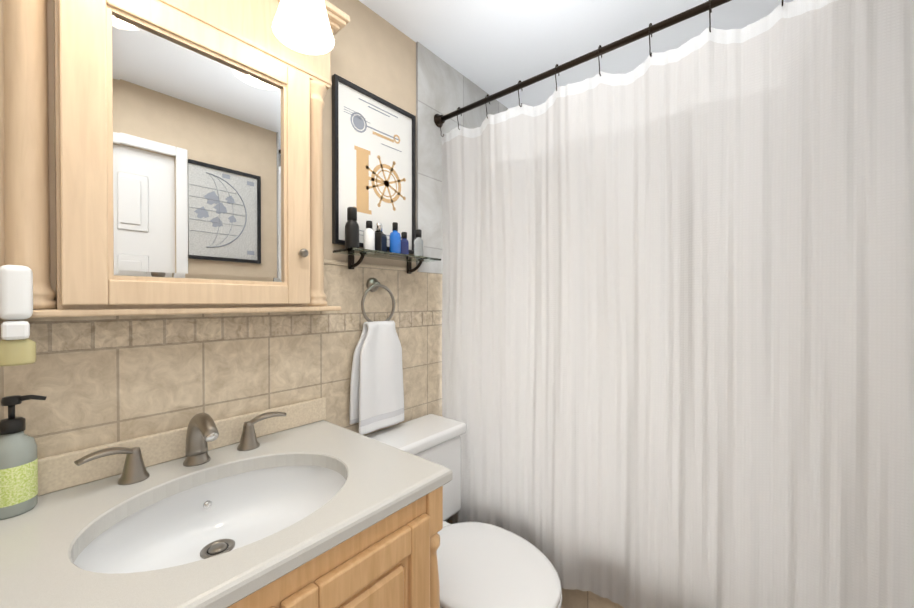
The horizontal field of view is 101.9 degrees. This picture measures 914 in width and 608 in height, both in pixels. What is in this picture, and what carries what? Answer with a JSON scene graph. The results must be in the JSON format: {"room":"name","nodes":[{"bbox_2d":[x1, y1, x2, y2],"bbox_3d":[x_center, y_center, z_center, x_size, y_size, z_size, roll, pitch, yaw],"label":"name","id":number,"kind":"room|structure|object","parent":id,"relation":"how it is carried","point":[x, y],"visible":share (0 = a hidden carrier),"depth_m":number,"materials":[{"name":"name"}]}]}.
{"room":"bathroom","nodes":[
{"label":"bathroom","id":0,"kind":"room"},
{"bbox_2d":[323,0,415,267],"bbox_3d":[-0.565,0.091,1.150,0.100,2.340,3.070,0,1,40],"label":"wall","id":1,"kind":"structure","parent":0,"point":[371,51],"depth_m":1.35,"materials":[{"name":"paint"}]},
{"bbox_2d":[0,0,349,317],"bbox_3d":[-0.604,-0.425,0.892,0.138,0.895,0.722,0,1,40],"label":"upper cabinet","id":2,"kind":"object","parent":1,"relation":"attached to","point":[161,157],"visible":0.83,"depth_m":0.80,"materials":[{"name":"brown wood"}]},
{"bbox_2d":[0,260,441,458],"bbox_3d":[-0.755,0.560,0.839,0.012,1.406,2.143,0,1,40],"label":"wall tiles","id":3,"kind":"structure","parent":1,"relation":"attached to","point":[99,380],"depth_m":0.97,"materials":[{"name":"tile"}]},
{"bbox_2d":[0,265,35,365],"bbox_3d":[-0.791,0.018,0.664,0.156,0.168,0.046,0,1,40],"label":"air freshener","id":4,"kind":"object","parent":3,"relation":"attached to","point":[17,346],"visible":1,"depth_m":0.62,"materials":[{"name":"white plastic"}]},
{"bbox_2d":[349,278,403,434],"bbox_3d":[-0.289,0.174,1.339,0.062,0.540,0.218,0,1,40],"label":"towel ring","id":5,"kind":"object","parent":3,"relation":"attached to","point":[376,393],"visible":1,"depth_m":1.32,"materials":[{"name":"silver metal"}]},
{"bbox_2d":[272,0,334,54],"bbox_3d":[-0.547,-0.824,0.842,0.310,0.325,0.474,0,1,40],"label":"sconce","id":6,"kind":"object","parent":1,"relation":"attached to","point":[302,26],"visible":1,"depth_m":0.95,"materials":[{"name":"white glass"}]},
{"bbox_2d":[332,74,415,253],"bbox_3d":[-0.293,-0.483,1.373,0.020,0.560,0.368,0,1,40],"label":"picture frame","id":7,"kind":"object","parent":1,"relation":"attached to","point":[374,158],"visible":1,"depth_m":1.35,"materials":[{"name":"black"}]},
{"bbox_2d":[333,247,440,273],"bbox_3d":[-0.237,-0.150,1.350,0.114,0.058,0.410,0,1,40],"label":"glass shelf","id":8,"kind":"object","parent":1,"relation":"attached to","point":[353,251],"visible":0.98,"depth_m":1.29,"materials":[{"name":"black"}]},
{"bbox_2d":[345,207,358,248],"bbox_3d":[-0.348,-0.249,1.231,0.046,0.141,0.046,0,1,40],"label":"bottle","id":9,"kind":"object","parent":8,"relation":"on","point":[351,233],"visible":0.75,"depth_m":1.22,"materials":[{"name":"black plastic"}]},
{"bbox_2d":[363,221,374,249],"bbox_3d":[-0.300,-0.231,1.268,0.038,0.105,0.038,0,1,40],"label":"bottle","id":10,"kind":"object","parent":8,"relation":"on","point":[368,238],"visible":0.81,"depth_m":1.25,"materials":[{"name":"white plastic"}]},
{"bbox_2d":[375,223,386,251],"bbox_3d":[-0.278,-0.232,1.321,0.041,0.107,0.041,0,0,17],"label":"bottle","id":11,"kind":"object","parent":8,"relation":"on","point":[380,241],"visible":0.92,"depth_m":1.30,"materials":[{"name":"black plastic"}]},
{"bbox_2d":[389,222,400,253],"bbox_3d":[-0.227,-0.239,1.360,0.042,0.119,0.042,0,1,40],"label":"bottle","id":12,"kind":"object","parent":8,"relation":"on","point":[395,241],"visible":0.75,"depth_m":1.35,"materials":[{"name":"blue plastic"}]},
{"bbox_2d":[401,232,408,254],"bbox_3d":[-0.201,-0.227,1.413,0.034,0.094,0.034,0,0,-6],"label":"bottle","id":13,"kind":"object","parent":8,"relation":"on","point":[404,245],"visible":0.92,"depth_m":1.40,"materials":[{"name":"blue"}]},
{"bbox_2d":[414,229,422,255],"bbox_3d":[-0.151,-0.236,1.460,0.038,0.112,0.038,0,1,40],"label":"bottle","id":14,"kind":"object","parent":8,"relation":"on","point":[418,245],"visible":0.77,"depth_m":1.45,"materials":[{"name":"white plastic"}]},
{"bbox_2d":[416,42,507,521],"bbox_3d":[0.104,0.086,1.862,0.010,2.340,0.840,0,1,40],"label":"shower wall tile","id":15,"kind":"structure","parent":1,"relation":"attached to","point":[443,88],"depth_m":1.59,"materials":[{"name":"tile"}]},
{"bbox_2d":[434,0,913,607],"bbox_3d":[0.489,0.062,1.161,1.480,1.778,0.070,0,1,40],"label":"shower curtain","id":16,"kind":"object","parent":15,"relation":"attached to","point":[678,328],"visible":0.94,"depth_m":1.00,"materials":[{"name":"white fabric"}]},
{"bbox_2d":[448,519,623,607],"bbox_3d":[0.740,0.758,1.466,1.476,1.000,0.694,0,1,40],"label":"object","id":17,"kind":"structure","parent":0,"point":[576,598],"depth_m":1.27,"materials":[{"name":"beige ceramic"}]},
{"bbox_2d":[359,0,794,108],"bbox_3d":[0.049,-1.105,0.627,1.700,0.060,3.070,0,1,40],"label":"ceiling","id":18,"kind":"structure","parent":0,"point":[490,47],"depth_m":1.47,"materials":[{"name":"white paint"}]},
{"bbox_3d":[0.049,1.295,0.645,1.700,0.060,3.070,0,1,40],"label":"floor","id":19,"kind":"structure","parent":0,"visible":0},
{"bbox_2d":[0,397,451,607],"bbox_3d":[-0.463,0.759,0.727,0.586,1.010,0.785,0,1,40],"label":"bathroom vanity","id":20,"kind":"object","parent":19,"relation":"on","point":[304,504],"visible":1,"depth_m":0.75,"materials":[{"name":"beige stone"}]},
{"bbox_2d":[0,395,46,519],"bbox_3d":[-0.808,0.273,0.681,0.062,0.211,0.074,0,1,40],"label":"soap dispenser","id":21,"kind":"object","parent":20,"relation":"on","point":[18,471],"visible":1,"depth_m":0.67,"materials":[{"name":"grey"}]},
{"bbox_2d":[365,414,561,607],"bbox_3d":[-0.001,0.865,1.192,0.688,0.792,0.476,0,1,40],"label":"toilet","id":22,"kind":"object","parent":19,"relation":"on","point":[482,565],"visible":0.48,"depth_m":1.15,"materials":[{"name":"white ceramic"}]}
]}

